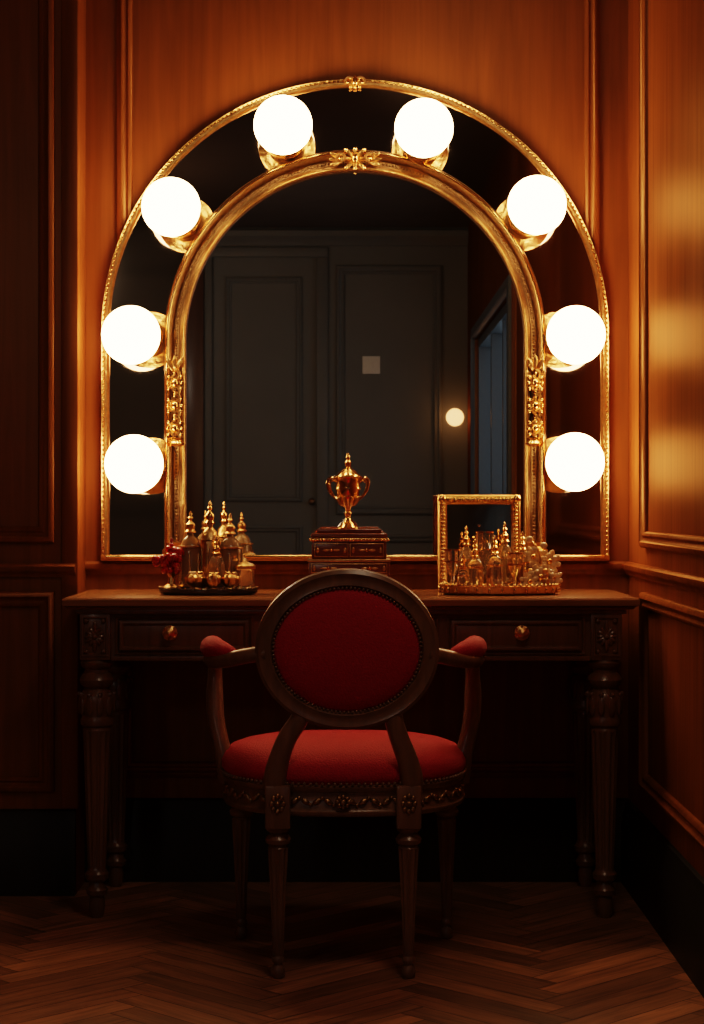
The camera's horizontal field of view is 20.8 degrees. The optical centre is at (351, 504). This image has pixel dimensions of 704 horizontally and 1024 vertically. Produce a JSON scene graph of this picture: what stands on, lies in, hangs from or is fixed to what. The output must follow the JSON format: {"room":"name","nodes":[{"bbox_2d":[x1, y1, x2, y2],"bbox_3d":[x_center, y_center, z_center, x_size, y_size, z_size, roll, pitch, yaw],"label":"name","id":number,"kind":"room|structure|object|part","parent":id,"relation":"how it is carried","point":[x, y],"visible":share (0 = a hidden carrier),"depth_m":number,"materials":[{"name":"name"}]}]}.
{"room":"backstage room","nodes":[
{"label":"backstage room","id":0,"kind":"room"},
{"bbox_2d":[0,0,627,893],"bbox_3d":[-0.740,-0.371,4.970,2.920,2.700,0.300,0,0,0],"label":"wall","id":1,"kind":"structure","parent":0,"point":[519,64],"depth_m":5.00,"materials":[{"name":"brown wood"}]},
{"bbox_2d":[0,809,75,895],"bbox_3d":[-1.447,0.872,4.809,1.506,0.215,0.022,0,0,0],"label":"baseboard","id":2,"kind":"structure","parent":1,"relation":"attached to","point":[38,846],"depth_m":4.80,"materials":[{"name":"black wood"}]},
{"bbox_2d":[0,0,79,808],"bbox_3d":[-1.444,-0.479,4.825,1.512,2.484,0.049,0,0,0],"label":"trim","id":3,"kind":"structure","parent":1,"relation":"attached to","point":[68,569],"depth_m":4.81,"materials":[{"name":"brown wood"}]},
{"bbox_2d":[85,0,624,776],"bbox_3d":[0.013,-0.456,4.990,1.414,2.330,0.019,0,0,0],"label":"trim","id":4,"kind":"structure","parent":1,"relation":"attached to","point":[124,7],"depth_m":4.99,"materials":[{"name":"brown wood"}]},
{"bbox_2d":[101,75,609,560],"bbox_3d":[0.008,-0.483,4.888,1.318,1.256,0.224,0,0,0],"label":"vanity mirror","id":5,"kind":"object","parent":1,"relation":"attached to","point":[386,275],"visible":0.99,"depth_m":4.97,"materials":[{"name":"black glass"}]},
{"bbox_2d":[101,305,176,367],"bbox_3d":[-0.549,-0.430,4.886,0.149,0.149,0.223,0,0,16],"label":"globe lamp","id":6,"kind":"object","parent":5,"relation":"attached to","point":[132,336],"depth_m":4.82,"materials":[{"name":"white glass"}]},
{"bbox_2d":[104,435,178,493],"bbox_3d":[-0.542,-0.103,4.885,0.149,0.150,0.221,0,0,15],"label":"globe lamp","id":7,"kind":"object","parent":5,"relation":"attached to","point":[133,464],"depth_m":4.82,"materials":[{"name":"white glass"}]},
{"bbox_2d":[142,177,212,252],"bbox_3d":[-0.451,-0.741,4.883,0.149,0.175,0.217,0,0,13],"label":"globe lamp","id":8,"kind":"object","parent":5,"relation":"attached to","point":[177,212],"depth_m":4.84,"materials":[{"name":"white glass"}]},
{"bbox_2d":[254,95,314,174],"bbox_3d":[-0.172,-0.943,4.879,0.153,0.185,0.207,0,0,0],"label":"globe lamp","id":9,"kind":"object","parent":5,"relation":"attached to","point":[284,125],"depth_m":4.82,"materials":[{"name":"white glass"}]},
{"bbox_2d":[392,98,452,177],"bbox_3d":[0.180,-0.936,4.879,0.153,0.185,0.207,0,0,0],"label":"globe lamp","id":10,"kind":"object","parent":5,"relation":"attached to","point":[422,128],"depth_m":4.82,"materials":[{"name":"white glass"}]},
{"bbox_2d":[496,175,565,250],"bbox_3d":[0.462,-0.746,4.883,0.149,0.175,0.215,0,0,-11],"label":"globe lamp","id":11,"kind":"object","parent":5,"relation":"attached to","point":[531,209],"depth_m":4.84,"materials":[{"name":"white glass"}]},
{"bbox_2d":[532,433,604,492],"bbox_3d":[0.557,-0.107,4.883,0.149,0.152,0.217,0,0,-12],"label":"globe lamp","id":12,"kind":"object","parent":5,"relation":"attached to","point":[561,462],"depth_m":4.82,"materials":[{"name":"white glass"}]},
{"bbox_2d":[532,305,605,367],"bbox_3d":[0.558,-0.430,4.884,0.149,0.149,0.219,0,0,-13],"label":"globe lamp","id":13,"kind":"object","parent":5,"relation":"attached to","point":[563,336],"depth_m":4.82,"materials":[{"name":"white glass"}]},
{"bbox_2d":[85,798,626,881],"bbox_3d":[0.013,0.872,4.989,1.414,0.215,0.022,0,0,0],"label":"baseboard","id":14,"kind":"structure","parent":1,"relation":"attached to","point":[167,839],"depth_m":4.98,"materials":[{"name":"black wood"}]},
{"bbox_2d":[0,882,703,1023],"bbox_3d":[-0.740,1.030,1.500,3.160,0.102,7.240,0,0,0],"label":"floor","id":15,"kind":"structure","parent":0,"point":[158,952],"depth_m":4.15,"materials":[{"name":"brown wood"}]},
{"bbox_2d":[200,568,486,978],"bbox_3d":[-0.018,0.554,4.138,0.622,0.850,0.507,0,0,0],"label":"armchair","id":16,"kind":"object","parent":15,"relation":"on","point":[347,650],"visible":1,"depth_m":3.94,"materials":[{"name":"brown wood"}]},
{"bbox_3d":[-0.250,0.784,4.329,0.054,0.390,0.061,0,0,0],"label":"leg","id":17,"kind":"part","parent":16,"relation":"part of","materials":[{"name":"brown wood"}]},
{"bbox_3d":[-0.153,0.778,3.963,0.054,0.402,0.067,0,0,0],"label":"leg","id":18,"kind":"part","parent":16,"relation":"part of","materials":[{"name":"brown wood"}]},
{"bbox_3d":[-0.018,0.569,4.159,0.544,0.146,0.463,0,0,0],"label":"seat","id":19,"kind":"part","parent":16,"relation":"part of","materials":[{"name":"red fabric"}]},
{"bbox_3d":[0.117,0.778,3.963,0.054,0.402,0.067,0,0,0],"label":"leg","id":20,"kind":"part","parent":16,"relation":"part of","materials":[{"name":"brown wood"}]},
{"bbox_3d":[0.214,0.784,4.329,0.054,0.390,0.061,0,0,0],"label":"leg","id":21,"kind":"part","parent":16,"relation":"part of","materials":[{"name":"brown wood"}]},
{"bbox_2d":[62,589,639,917],"bbox_3d":[-0.003,0.599,4.737,1.357,0.760,0.481,0,0,0],"label":"vanity desk","id":22,"kind":"object","parent":15,"relation":"on","point":[583,627],"visible":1,"depth_m":4.53,"materials":[{"name":"brown wood"}]},
{"bbox_3d":[-0.606,0.672,4.555,0.093,0.614,0.087,0,0,0],"label":"leg","id":23,"kind":"part","parent":22,"relation":"part of","materials":[{"name":"brown wood"}]},
{"bbox_3d":[-0.606,0.672,4.925,0.093,0.614,0.087,0,0,0],"label":"leg","id":24,"kind":"part","parent":22,"relation":"part of","materials":[{"name":"brown wood"}]},
{"bbox_2d":[152,501,257,595],"bbox_3d":[-0.360,0.104,4.700,0.265,0.230,0.156,0,0,0],"label":"oval tray","id":25,"kind":"object","parent":22,"relation":"on","point":[206,567],"visible":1,"depth_m":4.68,"materials":[{"name":"black paint"}]},
{"bbox_2d":[307,529,390,576],"bbox_3d":[-0.007,0.139,4.727,0.204,0.160,0.141,0,0,0],"label":"jewelry box","id":26,"kind":"object","parent":22,"relation":"on","point":[365,549],"visible":0.66,"depth_m":4.67,"materials":[{"name":"brown wood"}]},
{"bbox_2d":[326,453,369,528],"bbox_3d":[-0.010,-0.036,4.730,0.087,0.189,0.069,0,0,38],"label":"trophy cup","id":27,"kind":"object","parent":26,"relation":"on","point":[347,480],"visible":1,"depth_m":4.71,"materials":[{"name":"gold metal"}]},
{"bbox_2d":[437,494,520,591],"bbox_3d":[0.320,0.096,4.847,0.210,0.246,0.095,0,0,0],"label":"picture frame","id":28,"kind":"object","parent":22,"relation":"on","point":[455,512],"visible":0.62,"depth_m":4.83,"materials":[{"name":"gold metal"}]},
{"bbox_3d":[0.600,0.672,4.925,0.093,0.614,0.087,0,0,0],"label":"leg","id":29,"kind":"part","parent":22,"relation":"part of","materials":[{"name":"brown wood"}]},
{"bbox_3d":[0.600,0.672,4.555,0.093,0.614,0.087,0,0,0],"label":"leg","id":30,"kind":"part","parent":22,"relation":"part of","materials":[{"name":"brown wood"}]},
{"bbox_2d":[628,0,703,877],"bbox_3d":[0.780,-0.371,1.560,0.120,2.700,7.120,0,0,0],"label":"wall","id":31,"kind":"structure","parent":0,"point":[675,27],"depth_m":4.36,"materials":[{"name":"brown wood"}]},
{"bbox_2d":[621,798,703,997],"bbox_3d":[0.709,0.872,1.500,0.022,0.215,7.000,0,0,0],"label":"baseboard","id":32,"kind":"structure","parent":31,"relation":"attached to","point":[668,890],"depth_m":4.29,"materials":[{"name":"black wood"}]},
{"bbox_2d":[622,0,703,849],"bbox_3d":[0.711,-0.464,1.500,0.019,2.315,7.000,0,0,0],"label":"trim","id":33,"kind":"structure","parent":31,"relation":"attached to","point":[677,543],"depth_m":4.66,"materials":[{"name":"brown wood"}]}
]}

